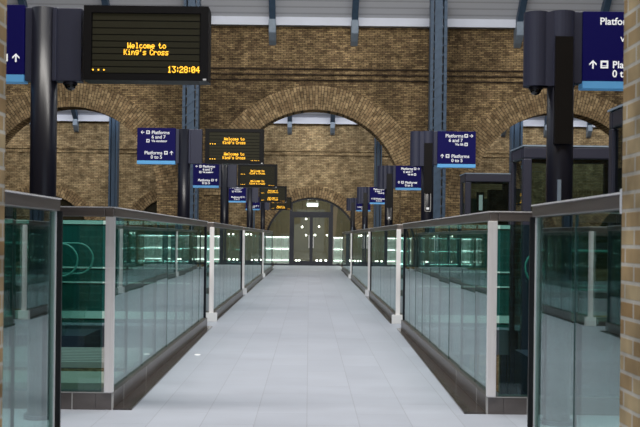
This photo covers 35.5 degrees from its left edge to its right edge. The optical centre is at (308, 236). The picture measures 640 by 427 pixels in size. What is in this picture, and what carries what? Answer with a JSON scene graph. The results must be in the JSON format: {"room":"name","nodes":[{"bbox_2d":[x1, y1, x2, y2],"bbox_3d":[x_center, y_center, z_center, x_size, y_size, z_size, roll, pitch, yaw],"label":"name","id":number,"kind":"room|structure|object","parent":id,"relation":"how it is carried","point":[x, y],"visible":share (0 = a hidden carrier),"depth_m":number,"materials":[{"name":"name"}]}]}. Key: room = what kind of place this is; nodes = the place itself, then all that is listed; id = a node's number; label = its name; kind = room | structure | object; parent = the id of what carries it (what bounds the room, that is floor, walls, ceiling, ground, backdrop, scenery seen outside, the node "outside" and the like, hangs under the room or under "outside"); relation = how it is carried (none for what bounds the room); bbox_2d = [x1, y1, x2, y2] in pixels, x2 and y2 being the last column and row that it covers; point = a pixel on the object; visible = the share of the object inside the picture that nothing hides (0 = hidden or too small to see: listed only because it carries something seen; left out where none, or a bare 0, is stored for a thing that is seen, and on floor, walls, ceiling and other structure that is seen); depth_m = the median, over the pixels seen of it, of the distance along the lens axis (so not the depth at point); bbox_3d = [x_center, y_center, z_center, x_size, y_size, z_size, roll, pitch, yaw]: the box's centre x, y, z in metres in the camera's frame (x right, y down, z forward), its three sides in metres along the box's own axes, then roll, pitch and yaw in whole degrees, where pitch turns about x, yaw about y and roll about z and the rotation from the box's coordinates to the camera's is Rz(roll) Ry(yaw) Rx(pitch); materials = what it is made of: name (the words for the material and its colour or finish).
{"room":"railway station","nodes":[
{"label":"railway station","id":0,"kind":"room"},
{"bbox_2d":[3,121,608,393],"bbox_3d":[0.005,-0.450,45.750,44.000,15.500,0.500,1,0,0],"label":"wall","id":1,"kind":"structure","parent":0,"point":[84,174],"depth_m":45.51,"materials":[{"name":"brick"}]},
{"bbox_2d":[4,196,84,219],"bbox_3d":[-12.076,-0.389,45.688,4.300,3.100,0.105,1,0,0],"label":"window","id":2,"kind":"structure","parent":1,"relation":"in","point":[63,202],"depth_m":45.70,"materials":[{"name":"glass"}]},
{"bbox_2d":[15,185,97,220],"bbox_3d":[-12.068,-1.114,45.480,5.300,2.650,0.040,1,0,0],"label":"trim","id":3,"kind":"structure","parent":1,"relation":"attached to","point":[68,195],"depth_m":45.46,"materials":[{"name":"brick"}]},
{"bbox_2d":[137,201,156,220],"bbox_3d":[-5.977,-0.319,45.688,4.300,3.100,0.105,1,0,0],"label":"window","id":4,"kind":"structure","parent":1,"relation":"in","point":[152,208],"depth_m":45.70,"materials":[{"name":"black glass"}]},
{"bbox_2d":[124,189,232,224],"bbox_3d":[-5.968,-1.044,45.480,5.300,2.650,0.040,1,0,0],"label":"trim","id":5,"kind":"structure","parent":1,"relation":"attached to","point":[149,198],"depth_m":45.46,"materials":[{"name":"brick"}]},
{"bbox_2d":[5,146,508,157],"bbox_3d":[0.044,-3.840,45.480,44.000,0.240,0.040,1,0,0],"label":"trim","id":6,"kind":"structure","parent":1,"relation":"attached to","point":[6,146],"depth_m":45.46,"materials":[{"name":"brick"}]},
{"bbox_2d":[256,186,361,229],"bbox_3d":[0.131,-0.974,45.480,5.300,2.650,0.040,1,0,0],"label":"trim","id":7,"kind":"structure","parent":1,"relation":"attached to","point":[338,199],"depth_m":45.46,"materials":[{"name":"brick"}]},
{"bbox_2d":[267,198,355,265],"bbox_3d":[0.123,-0.249,45.637,4.300,3.100,0.165,1,0,0],"label":"door","id":8,"kind":"structure","parent":1,"relation":"in","point":[311,215],"depth_m":45.60,"materials":[{"name":"black metal"}]},
{"bbox_2d":[57,115,594,126],"bbox_3d":[0.061,-5.280,45.400,44.000,0.280,0.120,1,0,0],"label":"trim","id":9,"kind":"structure","parent":1,"relation":"attached to","point":[100,118],"depth_m":45.34,"materials":[{"name":"white"}]},
{"bbox_2d":[393,212,398,224],"bbox_3d":[6.231,-0.903,45.480,5.300,2.650,0.040,1,0,0],"label":"trim","id":10,"kind":"structure","parent":1,"relation":"attached to","point":[396,219],"depth_m":45.46,"materials":[{"name":"brick"}]},
{"bbox_2d":[269,200,349,263],"bbox_3d":[0.106,-0.549,51.600,6.600,4.300,0.200,1,0,0],"label":"window","id":11,"kind":"structure","parent":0,"point":[280,227],"depth_m":51.50,"materials":[{"name":"glass"}]},
{"bbox_2d":[2,263,618,426],"bbox_3d":[-0.017,1.475,24.250,14.000,0.350,54.500,1,0,0],"label":"floor","id":12,"kind":"structure","parent":0,"point":[304,347],"depth_m":9.85,"materials":[{"name":"tile"}]},
{"bbox_2d":[5,190,62,426],"bbox_3d":[-1.509,0.523,5.040,0.135,1.520,1.611,1,0,0],"label":"glass balustrade","id":13,"kind":"object","parent":12,"relation":"on","point":[21,200],"visible":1,"depth_m":5.82,"materials":[{"name":"clear glass"}]},
{"bbox_2d":[23,6,83,420],"bbox_3d":[-1.811,-0.166,7.070,0.395,2.890,0.230,1,0,0],"label":"pillar","id":14,"kind":"structure","parent":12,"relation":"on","point":[54,36],"depth_m":7.00,"materials":[{"name":"black metal"}]},
{"bbox_2d":[6,5,27,83],"bbox_3d":[-2.284,-1.361,7.063,0.570,0.540,0.114,1,0,0],"label":"platform sign","id":15,"kind":"object","parent":14,"relation":"attached to","point":[15,45],"visible":0.62,"depth_m":7.01,"materials":[{"name":"blue metal"}]},
{"bbox_2d":[63,81,77,90],"bbox_3d":[-1.688,-1.063,7.070,0.100,0.058,0.100,1,0,0],"label":"dome camera","id":16,"kind":"object","parent":14,"relation":"attached to","point":[69,85],"visible":1,"depth_m":7.04,"materials":[{"name":"black plastic"}]},
{"bbox_2d":[83,5,210,84],"bbox_3d":[-1.139,-1.354,7.073,0.872,0.521,0.194,1,0,0],"label":"departure board","id":17,"kind":"object","parent":14,"relation":"attached to","point":[149,45],"visible":1,"depth_m":6.99,"materials":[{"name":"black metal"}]},
{"bbox_2d":[124,43,167,54],"label":"display text","id":18,"kind":"object","parent":17,"relation":"attached to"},
{"bbox_2d":[168,66,199,72],"bbox_3d":[-0.873,-1.169,6.984,0.219,0.045,0.001,1,0,0],"label":"display text","id":19,"kind":"object","parent":17,"relation":"attached to","point":[198,70],"depth_m":6.98},
{"bbox_2d":[2,206,207,409],"bbox_3d":[-4.045,0.499,10.854,5.203,1.508,6.892,1,0,0],"label":"glass balustrade","id":20,"kind":"object","parent":12,"relation":"on","point":[151,270],"visible":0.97,"depth_m":13.58,"materials":[{"name":"clear glass"}]},
{"bbox_2d":[113,326,212,409],"bbox_3d":[-1.385,1.278,10.860,0.140,0.012,6.880,1,0,0],"label":"trim","id":21,"kind":"structure","parent":12,"relation":"on","point":[129,402],"depth_m":8.99,"materials":[{"name":"metal"}]},
{"bbox_2d":[175,129,202,217],"bbox_3d":[-1.811,-0.166,15.000,0.395,2.890,0.230,1,0,0],"label":"signage totem","id":22,"kind":"object","parent":12,"relation":"on","point":[189,142],"visible":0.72,"depth_m":14.93,"materials":[{"name":"black metal"}]},
{"bbox_2d":[137,128,175,164],"bbox_3d":[-2.284,-1.361,14.993,0.570,0.540,0.114,1,0,0],"label":"platform sign","id":23,"kind":"object","parent":22,"relation":"attached to","point":[154,145],"visible":1,"depth_m":14.94,"materials":[{"name":"blue metal"}]},
{"bbox_2d":[205,128,263,164],"bbox_3d":[-1.113,-1.353,15.003,0.872,0.521,0.194,1,0,0],"label":"departure board","id":24,"kind":"object","parent":22,"relation":"attached to","point":[222,146],"visible":1,"depth_m":14.91,"materials":[{"name":"black metal"}]},
{"bbox_2d":[223,137,244,143],"label":"display text","id":25,"kind":"object","parent":24,"relation":"attached to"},
{"bbox_2d":[225,152,244,158],"label":"display text","id":26,"kind":"object","parent":24,"relation":"attached to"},
{"bbox_2d":[207,234,209,264],"bbox_3d":[-2.933,0.586,41.021,2.628,1.360,0.098,1,0,0],"label":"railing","id":27,"kind":"object","parent":12,"relation":"on","point":[208,236],"visible":0.03,"depth_m":41.05,"materials":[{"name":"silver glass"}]},
{"bbox_2d":[206,222,242,321],"bbox_3d":[-4.016,0.500,18.575,5.260,1.508,6.850,1,0,0],"label":"glass balustrade","id":28,"kind":"object","parent":12,"relation":"on","point":[226,240],"visible":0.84,"depth_m":17.39,"materials":[{"name":"clear glass"}]},
{"bbox_2d":[219,164,236,223],"bbox_3d":[-1.811,-0.166,22.200,0.395,2.890,0.230,1,0,0],"label":"signage totem","id":29,"kind":"object","parent":12,"relation":"on","point":[227,173],"visible":0.44,"depth_m":22.13,"materials":[{"name":"black metal"}]},
{"bbox_2d":[193,163,218,187],"bbox_3d":[-2.284,-1.361,22.193,0.570,0.540,0.114,1,0,0],"label":"platform sign","id":30,"kind":"object","parent":29,"relation":"attached to","point":[204,175],"visible":1,"depth_m":22.14,"materials":[{"name":"blue metal"}]},
{"bbox_2d":[238,164,277,187],"bbox_3d":[-1.139,-1.354,22.203,0.872,0.521,0.194,1,0,0],"label":"departure board","id":31,"kind":"object","parent":29,"relation":"attached to","point":[249,176],"visible":0.99,"depth_m":22.12,"materials":[{"name":"black metal"}]},
{"bbox_2d":[217,295,244,320],"bbox_3d":[-1.430,1.278,18.600,0.050,0.012,6.800,1,0,0],"label":"trim","id":32,"kind":"structure","parent":12,"relation":"on","point":[237,300],"depth_m":17.79,"materials":[{"name":"metal"}]},
{"bbox_2d":[206,227,262,293],"bbox_3d":[-4.016,0.500,26.900,5.260,1.508,9.000,1,0,0],"label":"glass balustrade","id":33,"kind":"object","parent":12,"relation":"on","point":[252,238],"visible":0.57,"depth_m":25.67,"materials":[{"name":"clear glass"}]},
{"bbox_2d":[206,230,272,276],"bbox_3d":[-2.716,0.515,36.025,2.660,1.508,8.350,1,0,0],"label":"glass balustrade","id":34,"kind":"object","parent":12,"relation":"on","point":[267,239],"visible":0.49,"depth_m":35.03,"materials":[{"name":"clear glass"}]},
{"bbox_2d":[246,188,258,227],"bbox_3d":[-1.811,-0.166,31.660,0.395,2.890,0.230,1,0,0],"label":"signage totem","id":35,"kind":"object","parent":12,"relation":"on","point":[252,194],"visible":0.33,"depth_m":31.59,"materials":[{"name":"black metal"}]},
{"bbox_2d":[229,185,245,202],"bbox_3d":[-2.284,-1.361,31.653,0.570,0.540,0.114,1,0,0],"label":"platform sign","id":36,"kind":"object","parent":35,"relation":"attached to","point":[236,195],"visible":0.82,"depth_m":31.60,"materials":[{"name":"blue metal"}]},
{"bbox_2d":[259,186,286,202],"bbox_3d":[-1.139,-1.354,31.663,0.872,0.521,0.194,1,0,0],"label":"departure board","id":37,"kind":"object","parent":35,"relation":"attached to","point":[279,194],"visible":1,"depth_m":31.57,"materials":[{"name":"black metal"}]},
{"bbox_2d":[247,277,263,292],"bbox_3d":[-1.430,1.278,26.925,0.050,0.012,8.950,1,0,0],"label":"trim","id":38,"kind":"structure","parent":12,"relation":"on","point":[252,287],"depth_m":26.00,"materials":[{"name":"metal"}]},
{"bbox_2d":[260,202,269,229],"bbox_3d":[-1.811,-0.166,40.600,0.395,2.890,0.230,1,0,0],"label":"signage totem","id":39,"kind":"object","parent":12,"relation":"on","point":[264,206],"visible":0.34,"depth_m":40.52,"materials":[{"name":"black metal"}]},
{"bbox_2d":[246,198,259,209],"bbox_3d":[-2.284,-1.361,40.593,0.570,0.540,0.114,1,0,0],"label":"platform sign","id":40,"kind":"object","parent":39,"relation":"attached to","point":[256,205],"visible":0.22,"depth_m":40.54,"materials":[{"name":"blue metal"}]},
{"bbox_2d":[270,197,291,209],"bbox_3d":[-1.139,-1.354,40.603,0.872,0.521,0.194,1,0,0],"label":"departure board","id":41,"kind":"object","parent":39,"relation":"attached to","point":[273,206],"visible":0.61,"depth_m":40.51,"materials":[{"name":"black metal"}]},
{"bbox_2d":[272,236,288,263],"bbox_3d":[-1.414,0.614,46.373,1.054,1.340,0.094,1,0,0],"label":"railing","id":42,"kind":"object","parent":12,"relation":"on","point":[280,254],"visible":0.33,"depth_m":46.40,"materials":[{"name":"glass"}]},
{"bbox_2d":[333,236,342,263],"bbox_3d":[1.636,0.649,46.373,1.054,1.340,0.094,1,0,0],"label":"railing","id":43,"kind":"object","parent":12,"relation":"on","point":[337,241],"visible":0.27,"depth_m":46.40,"materials":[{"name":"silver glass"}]},
{"bbox_2d":[346,198,355,230],"bbox_3d":[1.705,-0.133,40.600,0.403,2.905,0.230,1,0,0],"label":"signage totem","id":44,"kind":"object","parent":12,"relation":"on","point":[350,202],"visible":0.71,"depth_m":40.52,"materials":[{"name":"black metal"}]},
{"bbox_2d":[356,198,369,210],"bbox_3d":[2.206,-1.310,40.593,0.570,0.540,0.114,1,0,0],"label":"platform sign","id":45,"kind":"object","parent":44,"relation":"attached to","point":[358,206],"visible":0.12,"depth_m":40.54,"materials":[{"name":"blue metal"}]},
{"bbox_2d":[349,278,364,294],"bbox_3d":[1.290,1.309,26.925,0.050,0.012,8.950,1,0,0],"label":"trim","id":46,"kind":"structure","parent":12,"relation":"on","point":[361,290],"depth_m":25.80,"materials":[{"name":"metal"}]},
{"bbox_2d":[357,187,369,228],"bbox_3d":[1.705,-0.133,31.660,0.403,2.905,0.230,1,0,0],"label":"signage totem","id":47,"kind":"object","parent":12,"relation":"on","point":[363,193],"visible":0.67,"depth_m":31.58,"materials":[{"name":"black metal"}]},
{"bbox_2d":[369,187,384,203],"bbox_3d":[2.206,-1.310,31.653,0.570,0.540,0.114,1,0,0],"label":"platform sign","id":48,"kind":"object","parent":47,"relation":"attached to","point":[377,196],"visible":0.9,"depth_m":31.60,"materials":[{"name":"blue metal"}]},
{"bbox_2d":[342,231,402,278],"bbox_3d":[2.594,0.576,36.025,2.660,1.508,8.350,1,0,0],"label":"glass balustrade","id":49,"kind":"object","parent":12,"relation":"on","point":[347,236],"visible":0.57,"depth_m":35.26,"materials":[{"name":"clear glass"}]},
{"bbox_2d":[351,228,402,295],"bbox_3d":[3.893,0.591,26.900,5.260,1.508,9.000,1,0,0],"label":"glass balustrade","id":50,"kind":"object","parent":12,"relation":"on","point":[360,275],"visible":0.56,"depth_m":25.55,"materials":[{"name":"clear glass"}]},
{"bbox_2d":[366,296,391,322],"bbox_3d":[1.272,1.309,18.600,0.085,0.012,6.800,1,0,0],"label":"trim","id":51,"kind":"structure","parent":12,"relation":"on","point":[376,306],"depth_m":17.73,"materials":[{"name":"metal"}]},
{"bbox_2d":[369,224,402,323],"bbox_3d":[3.893,0.591,18.575,5.260,1.508,6.850,1,0,0],"label":"glass balustrade","id":52,"kind":"object","parent":12,"relation":"on","point":[385,241],"visible":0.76,"depth_m":17.37,"materials":[{"name":"clear glass"}]},
{"bbox_2d":[377,165,395,225],"bbox_3d":[1.705,-0.133,22.200,0.403,2.905,0.230,1,0,0],"label":"signage totem","id":53,"kind":"object","parent":12,"relation":"on","point":[386,175],"visible":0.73,"depth_m":22.12,"materials":[{"name":"black metal"}]},
{"bbox_2d":[395,166,420,189],"bbox_3d":[2.206,-1.310,22.193,0.570,0.540,0.114,1,0,0],"label":"platform sign","id":54,"kind":"object","parent":53,"relation":"attached to","point":[407,177],"visible":1,"depth_m":22.14,"materials":[{"name":"blue metal"}]},
{"bbox_2d":[401,238,402,266],"bbox_3d":[2.919,0.654,41.021,2.628,1.360,0.098,1,0,0],"label":"railing","id":55,"kind":"object","parent":12,"relation":"on","point":[401,238],"visible":0.02,"depth_m":41.05,"materials":[{"name":"glass"}]},
{"bbox_2d":[410,131,437,220],"bbox_3d":[1.705,-0.133,15.000,0.403,2.905,0.230,1,0,0],"label":"signage totem","id":56,"kind":"object","parent":12,"relation":"on","point":[423,144],"visible":0.69,"depth_m":14.92,"materials":[{"name":"black metal"}]},
{"bbox_2d":[436,131,475,167],"bbox_3d":[2.206,-1.310,14.993,0.570,0.540,0.114,1,0,0],"label":"platform sign","id":57,"kind":"object","parent":56,"relation":"attached to","point":[455,149],"visible":1,"depth_m":14.94,"materials":[{"name":"blue metal"}]},
{"bbox_2d":[397,328,485,413],"bbox_3d":[1.232,1.308,10.860,0.165,0.012,6.880,1,0,0],"label":"trim","id":58,"kind":"structure","parent":12,"relation":"on","point":[467,405],"depth_m":8.89,"materials":[{"name":"metal"}]},
{"bbox_2d":[401,211,621,415],"bbox_3d":[3.922,0.591,10.854,5.203,1.508,6.892,1,0,0],"label":"glass balustrade","id":59,"kind":"object","parent":12,"relation":"on","point":[455,275],"visible":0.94,"depth_m":10.54,"materials":[{"name":"clear glass"}]},
{"bbox_2d":[523,10,582,426],"bbox_3d":[1.705,-0.133,7.070,0.403,2.905,0.230,1,0,0],"label":"pillar","id":60,"kind":"structure","parent":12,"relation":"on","point":[552,40],"depth_m":6.99,"materials":[{"name":"black metal"}]},
{"bbox_2d":[528,86,542,94],"bbox_3d":[1.602,-1.031,7.070,0.100,0.058,0.100,1,0,0],"label":"dome camera","id":61,"kind":"object","parent":60,"relation":"attached to","point":[535,90],"visible":1,"depth_m":7.04,"materials":[{"name":"black plastic"}]},
{"bbox_2d":[578,11,623,90],"bbox_3d":[2.206,-1.310,7.063,0.570,0.540,0.114,1,0,0],"label":"platform sign","id":62,"kind":"object","parent":60,"relation":"attached to","point":[603,32],"visible":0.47,"depth_m":7.01,"materials":[{"name":"blue metal"}]},
{"bbox_2d":[527,189,621,426],"bbox_3d":[1.386,0.556,5.136,0.135,1.520,1.801,1,0,0],"label":"glass balustrade","id":63,"kind":"object","parent":12,"relation":"on","point":[605,203],"visible":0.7,"depth_m":6.01,"materials":[{"name":"clear glass"}]},
{"bbox_2d":[5,26,622,368],"bbox_3d":[-0.951,-0.786,42.450,45.920,16.150,0.900,1,0,0],"label":"wall","id":64,"kind":"structure","parent":0,"point":[222,102],"depth_m":42.00,"materials":[{"name":"brick"}]},
{"bbox_2d":[5,83,177,194],"bbox_3d":[-9.993,-4.145,41.975,9.280,4.640,0.050,1,0,0],"label":"trim","id":65,"kind":"structure","parent":64,"relation":"attached to","point":[112,104],"depth_m":41.95,"materials":[{"name":"brick"}]},
{"bbox_2d":[204,86,420,197],"bbox_3d":[0.256,-4.027,41.975,9.280,4.640,0.050,1,0,0],"label":"brick arch","id":66,"kind":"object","parent":64,"relation":"attached to","point":[271,107],"depth_m":41.95,"materials":[{"name":"brick"}]},
{"bbox_2d":[211,67,522,83],"bbox_3d":[0.078,-6.810,41.975,44.000,0.524,0.050,1,0,0],"label":"trim","id":67,"kind":"structure","parent":64,"relation":"attached to","point":[211,67],"depth_m":41.95,"materials":[{"name":"brick"}]},
{"bbox_2d":[448,89,617,197],"bbox_3d":[10.506,-3.909,41.975,9.280,4.640,0.050,1,0,0],"label":"trim","id":68,"kind":"structure","parent":64,"relation":"attached to","point":[515,110],"depth_m":41.95,"materials":[{"name":"brick"}]},
{"bbox_2d":[7,0,623,28],"bbox_3d":[0.146,-12.709,38.250,44.000,7.780,7.700,1,0,0],"label":"ceiling","id":69,"kind":"structure","parent":0,"point":[457,9],"depth_m":41.30,"materials":[{"name":"white"}]},
{"bbox_2d":[18,0,27,6],"bbox_3d":[-11.740,-12.202,38.300,0.300,8.068,7.400,1,0,0],"label":"rib","id":70,"kind":"object","parent":69,"relation":"attached to","point":[20,2],"visible":0.02,"depth_m":40.93,"materials":[{"name":"blue metal"}]},
{"bbox_2d":[101,0,109,4],"bbox_3d":[-8.320,-12.162,38.300,0.300,8.068,7.400,1,0,0],"label":"rib","id":71,"kind":"object","parent":69,"relation":"attached to","point":[104,2],"visible":0.02,"depth_m":40.86,"materials":[{"name":"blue metal"}]},
{"bbox_2d":[269,0,275,44],"bbox_3d":[-1.481,-12.084,38.300,0.300,8.068,7.400,1,0,0],"label":"rib","id":72,"kind":"object","parent":69,"relation":"attached to","point":[272,5],"visible":1,"depth_m":41.34,"materials":[{"name":"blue metal"}]},
{"bbox_2d":[351,0,358,45],"bbox_3d":[1.939,-12.044,38.300,0.300,8.068,7.400,1,0,0],"label":"rib","id":73,"kind":"object","parent":69,"relation":"attached to","point":[355,3],"visible":1,"depth_m":41.34,"materials":[{"name":"blue metal"}]},
{"bbox_2d":[211,16,515,27],"bbox_3d":[0.104,-9.009,41.680,44.000,0.380,0.040,1,0,0],"label":"trim","id":74,"kind":"structure","parent":69,"relation":"attached to","point":[226,20],"depth_m":41.66,"materials":[{"name":"white"}]},
{"bbox_2d":[513,0,527,47],"bbox_3d":[8.778,-11.966,38.300,0.300,8.068,7.400,1,0,0],"label":"rib","id":75,"kind":"object","parent":69,"relation":"attached to","point":[519,29],"visible":1,"depth_m":41.34,"materials":[{"name":"blue metal"}]},
{"bbox_2d":[600,0,611,11],"bbox_3d":[12.198,-11.926,38.300,0.300,8.068,7.400,1,0,0],"label":"rib","id":76,"kind":"object","parent":69,"relation":"attached to","point":[605,7],"visible":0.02,"depth_m":40.83,"materials":[{"name":"blue metal"}]},
{"bbox_2d":[0,0,639,426],"bbox_3d":[0.020,-1.700,4.120,44.000,18.000,0.240,1,0,0],"label":"wall","id":77,"kind":"structure","parent":0,"point":[629,414],"depth_m":4.15,"materials":[{"name":"brick"}]},
{"bbox_2d":[57,110,582,120],"bbox_3d":[0.073,-6.350,44.200,44.000,1.900,2.600,1,0,0],"label":"ceiling","id":78,"kind":"structure","parent":0,"point":[65,112],"depth_m":45.35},
{"bbox_2d":[71,110,78,131],"bbox_3d":[-10.561,-6.016,44.200,0.200,2.492,2.600,1,0,0],"label":"rib","id":79,"kind":"object","parent":78,"relation":"attached to","point":[74,112],"visible":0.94,"depth_m":45.16,"materials":[{"name":"blue metal"}]},
{"bbox_2d":[287,116,291,134],"bbox_3d":[-0.862,-5.904,44.200,0.200,2.492,2.600,1,0,0],"label":"rib","id":80,"kind":"object","parent":78,"relation":"attached to","point":[289,125],"visible":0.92,"depth_m":45.17,"materials":[{"name":"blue metal"}]},
{"bbox_2d":[330,114,334,134],"bbox_3d":[1.078,-5.882,44.200,0.200,2.492,2.600,1,0,0],"label":"rib","id":81,"kind":"object","parent":78,"relation":"attached to","point":[332,117],"visible":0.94,"depth_m":45.16,"materials":[{"name":"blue metal"}]},
{"bbox_2d":[543,115,546,137],"bbox_3d":[10.777,-5.770,44.200,0.200,2.492,2.600,1,0,0],"label":"rib","id":82,"kind":"object","parent":78,"relation":"attached to","point":[545,119],"visible":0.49,"depth_m":45.24,"materials":[{"name":"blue metal"}]},
{"bbox_2d":[586,122,591,137],"bbox_3d":[12.717,-5.748,44.200,0.200,2.492,2.600,1,0,0],"label":"rib","id":83,"kind":"object","parent":78,"relation":"attached to","point":[589,126],"visible":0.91,"depth_m":45.26,"materials":[{"name":"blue metal"}]},
{"bbox_3d":[0.132,-2.774,48.850,6.600,0.150,5.700,1,0,0],"label":"ceiling","id":84,"kind":"structure","parent":0,"visible":0},
{"bbox_2d":[307,202,318,205],"bbox_3d":[0.174,-2.088,48.200,0.600,1.220,0.200,1,0,0],"label":"ceiling light","id":85,"kind":"object","parent":84,"relation":"attached to","point":[308,203],"visible":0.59,"depth_m":48.12,"materials":[{"name":"white paint"}]},
{"bbox_2d":[307,203,317,205],"bbox_3d":[0.168,-1.548,48.200,0.520,0.140,0.160,1,0,0],"label":"diffuser","id":86,"kind":"object","parent":85,"relation":"attached to","point":[308,204],"depth_m":48.12,"materials":[{"name":"white plastic"}]},
{"bbox_3d":[-0.086,7.450,31.950,44.000,0.300,56.100,1,0,0],"label":"ground","id":87,"kind":"structure","parent":0,"visible":0},
{"bbox_2d":[3,242,153,389],"bbox_3d":[-6.167,3.632,11.000,8.750,7.194,4.500,1,0,0],"label":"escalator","id":88,"kind":"object","parent":87,"relation":"on","point":[80,348],"visible":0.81,"depth_m":10.90,"materials":[{"name":"metal"}]},
{"bbox_2d":[108,117,119,371],"bbox_3d":[-8.780,0.799,44.760,0.380,12.800,0.480,1,0,0],"label":"steel column","id":89,"kind":"structure","parent":87,"relation":"on","point":[114,125],"depth_m":44.58,"materials":[{"name":"metal"}]},
{"bbox_2d":[182,0,200,219],"bbox_3d":[-4.806,-1.255,40.343,0.650,17.000,0.515,1,0,0],"label":"steel column","id":90,"kind":"structure","parent":87,"relation":"on","point":[189,113],"depth_m":40.18,"materials":[{"name":"metal"}]},
{"bbox_2d":[252,210,254,228],"bbox_3d":[-2.610,0.870,44.760,0.320,12.800,0.480,1,0,0],"label":"steel column","id":91,"kind":"structure","parent":87,"relation":"on","point":[253,225],"depth_m":44.54,"materials":[{"name":"metal"}]},
{"bbox_2d":[373,137,381,227],"bbox_3d":[3.039,0.935,44.760,0.320,12.800,0.480,1,0,0],"label":"steel column","id":92,"kind":"structure","parent":87,"relation":"on","point":[377,146],"depth_m":44.58,"materials":[{"name":"metal"}]},
{"bbox_2d":[428,0,447,218],"bbox_3d":[5.133,-1.141,40.343,0.670,17.000,0.515,1,0,0],"label":"steel column","id":93,"kind":"structure","parent":87,"relation":"on","point":[438,10],"depth_m":40.18,"materials":[{"name":"metal"}]},
{"bbox_2d":[458,173,510,393],"bbox_3d":[3.575,3.031,20.370,1.000,8.620,0.780,1,0,0],"label":"enclosure","id":94,"kind":"object","parent":87,"relation":"on","point":[479,192],"visible":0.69,"depth_m":20.03,"materials":[{"name":"metal"}]},
{"bbox_2d":[509,121,522,393],"bbox_3d":[9.209,1.006,44.760,0.500,12.800,0.480,1,0,0],"label":"steel column","id":95,"kind":"structure","parent":87,"relation":"on","point":[516,131],"depth_m":44.58,"materials":[{"name":"metal"}]},
{"bbox_2d":[508,145,608,394],"bbox_3d":[3.465,3.070,13.520,1.420,8.540,0.880,1,0,0],"label":"elevator","id":96,"kind":"object","parent":87,"relation":"on","point":[528,162],"visible":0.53,"depth_m":13.13,"materials":[{"name":"metal"}]},
{"bbox_2d":[514,249,607,394],"bbox_3d":[6.182,3.775,10.875,7.750,7.194,0.950,1,0,0],"label":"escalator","id":97,"kind":"object","parent":87,"relation":"on","point":[591,364],"visible":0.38,"depth_m":10.40,"materials":[{"name":"metal"}]},
{"bbox_2d":[606,104,622,395],"bbox_3d":[3.314,3.098,8.620,1.320,8.480,0.880,1,0,0],"label":"enclosure","id":98,"kind":"object","parent":87,"relation":"on","point":[616,113],"visible":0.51,"depth_m":8.94,"materials":[{"name":"metal"}]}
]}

